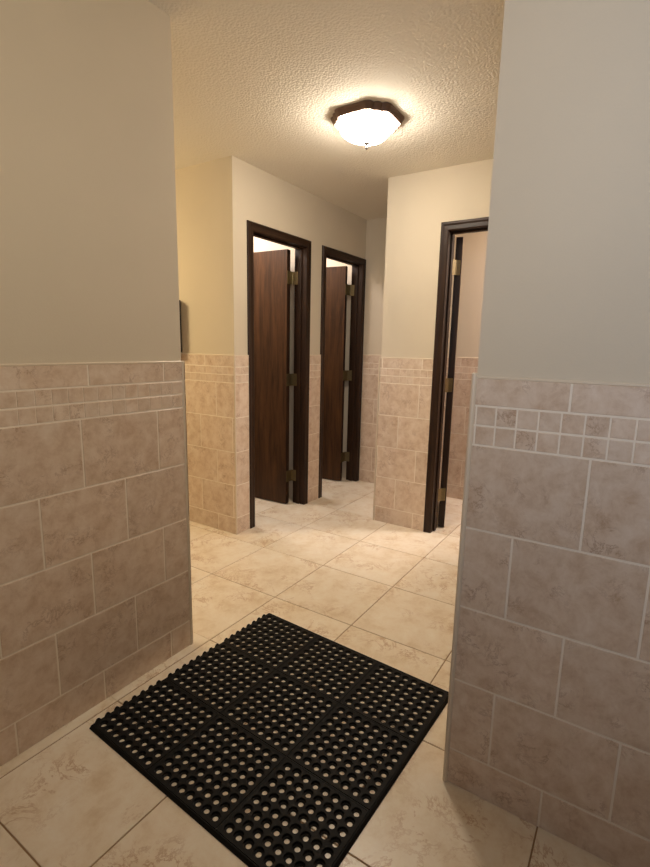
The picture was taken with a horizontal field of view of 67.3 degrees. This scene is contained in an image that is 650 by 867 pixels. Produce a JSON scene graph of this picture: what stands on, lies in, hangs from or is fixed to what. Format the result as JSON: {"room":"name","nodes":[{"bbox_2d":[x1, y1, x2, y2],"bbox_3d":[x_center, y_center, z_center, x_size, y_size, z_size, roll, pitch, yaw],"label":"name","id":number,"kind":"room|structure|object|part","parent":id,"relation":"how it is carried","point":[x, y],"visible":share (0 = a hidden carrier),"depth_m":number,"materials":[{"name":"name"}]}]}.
{"room":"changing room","nodes":[
{"label":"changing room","id":0,"kind":"room"},
{"bbox_2d":[0,0,192,766],"bbox_3d":[-1.407,-0.079,0.756,0.126,2.440,2.945,8,12,32],"label":"wall","id":1,"kind":"structure","parent":0,"point":[96,593],"depth_m":1.60,"materials":[{"name":"beige tile"}]},
{"bbox_3d":[-0.578,0.320,2.042,0.012,1.236,0.012,8,12,32],"label":"corner trim","id":2,"kind":"part","parent":1,"relation":"part of","materials":[{"name":"beige tile"}]},
{"bbox_2d":[175,159,237,534],"bbox_3d":[-1.126,-0.580,3.593,1.358,2.440,0.125,8,12,32],"label":"wall","id":3,"kind":"structure","parent":0,"point":[210,375],"depth_m":3.32,"materials":[{"name":"beige paint"}]},
{"bbox_2d":[179,300,181,351],"bbox_3d":[-1.163,-0.760,3.457,0.300,0.360,0.120,8,12,32],"label":"wall dispenser","id":4,"kind":"object","parent":3,"relation":"attached to","point":[179,300],"visible":0.11,"depth_m":3.42,"materials":[{"name":"brown plastic"}]},
{"bbox_3d":[-0.604,0.095,3.294,0.012,1.236,0.012,8,12,32],"label":"corner trim","id":5,"kind":"part","parent":3,"relation":"part of","materials":[{"name":"beige tile"}]},
{"bbox_2d":[254,237,294,498],"bbox_3d":[-0.700,-0.707,4.350,1.240,2.440,0.100,8,12,32],"label":"wall partition","id":6,"kind":"structure","parent":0,"point":[260,245],"depth_m":4.03,"materials":[{"name":"beige paint"}]},
{"bbox_2d":[220,156,366,533],"bbox_3d":[-0.162,-0.623,3.942,0.115,2.440,1.754,8,12,32],"label":"wall","id":7,"kind":"structure","parent":0,"point":[247,192],"depth_m":3.36,"materials":[{"name":"beige paint"}]},
{"bbox_2d":[247,220,310,528],"bbox_3d":[-0.625,-0.436,3.822,0.732,2.095,0.722,8,12,32],"label":"door","id":8,"kind":"structure","parent":7,"relation":"in","point":[270,277],"depth_m":3.89,"materials":[{"name":"brown wood"}]},
{"bbox_2d":[318,245,365,497],"bbox_3d":[-0.143,-0.557,4.556,0.731,2.095,0.720,8,12,32],"label":"door","id":9,"kind":"structure","parent":7,"relation":"in","point":[335,289],"depth_m":4.60,"materials":[{"name":"brown wood"}]},
{"bbox_2d":[0,477,616,866],"bbox_3d":[-0.213,1.029,1.855,5.300,0.080,5.960,8,12,32],"label":"floor","id":10,"kind":"structure","parent":0,"point":[384,592],"depth_m":1.71,"materials":[{"name":"beige tile"}]},
{"bbox_2d":[89,613,448,866],"bbox_3d":[-0.165,0.997,1.772,0.954,0.013,0.917,8,12,35],"label":"rubber mat","id":11,"kind":"object","parent":10,"relation":"on","point":[285,758],"visible":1,"depth_m":1.64,"materials":[{"name":"black rubber"}]},
{"bbox_2d":[148,0,504,219],"bbox_3d":[-0.163,-1.451,1.412,5.300,0.080,5.960,8,12,32],"label":"ceiling","id":12,"kind":"structure","parent":0,"point":[261,84],"depth_m":2.14,"materials":[{"name":"white paint"}]},
{"bbox_2d":[331,100,404,149],"bbox_3d":[0.212,-1.516,2.471,0.336,0.149,0.336,8,12,32],"label":"ceiling light","id":13,"kind":"object","parent":12,"relation":"attached to","point":[359,126],"visible":1,"depth_m":2.37,"materials":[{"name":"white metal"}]},
{"bbox_3d":[0.213,-1.573,2.461,0.336,0.034,0.336,8,12,32],"label":"light frame","id":14,"kind":"part","parent":13,"relation":"part of","materials":[{"name":"brown metal"}]},
{"bbox_2d":[326,217,487,499],"bbox_3d":[1.395,-0.610,4.048,5.100,2.440,0.131,8,12,32],"label":"wall","id":15,"kind":"structure","parent":0,"point":[474,244],"depth_m":4.33,"materials":[{"name":"beige paint"}]},
{"bbox_2d":[373,159,492,530],"bbox_3d":[1.727,-0.372,2.753,3.112,2.440,0.124,8,12,32],"label":"wall","id":16,"kind":"structure","parent":0,"point":[418,203],"depth_m":3.38,"materials":[{"name":"beige paint"}]},
{"bbox_3d":[0.384,0.054,3.637,0.012,1.236,0.012,8,12,32],"label":"corner trim","id":17,"kind":"part","parent":16,"relation":"part of","materials":[{"name":"beige tile"}]},
{"bbox_2d":[423,217,488,532],"bbox_3d":[1.177,-0.345,3.485,0.846,2.107,0.734,8,12,32],"label":"door","id":18,"kind":"structure","parent":16,"relation":"in","point":[448,267],"depth_m":3.34,"materials":[{"name":"brown wood"}]},
{"bbox_2d":[442,0,649,866],"bbox_3d":[1.204,-0.040,0.836,1.876,2.440,0.126,8,12,32],"label":"wall","id":19,"kind":"structure","parent":0,"point":[548,722],"depth_m":1.19,"materials":[{"name":"beige tile"}]},
{"bbox_3d":[0.380,0.452,1.390,0.015,1.243,0.015,8,12,32],"label":"corner trim","id":20,"kind":"part","parent":19,"relation":"part of","materials":[{"name":"beige tile"}]}
]}

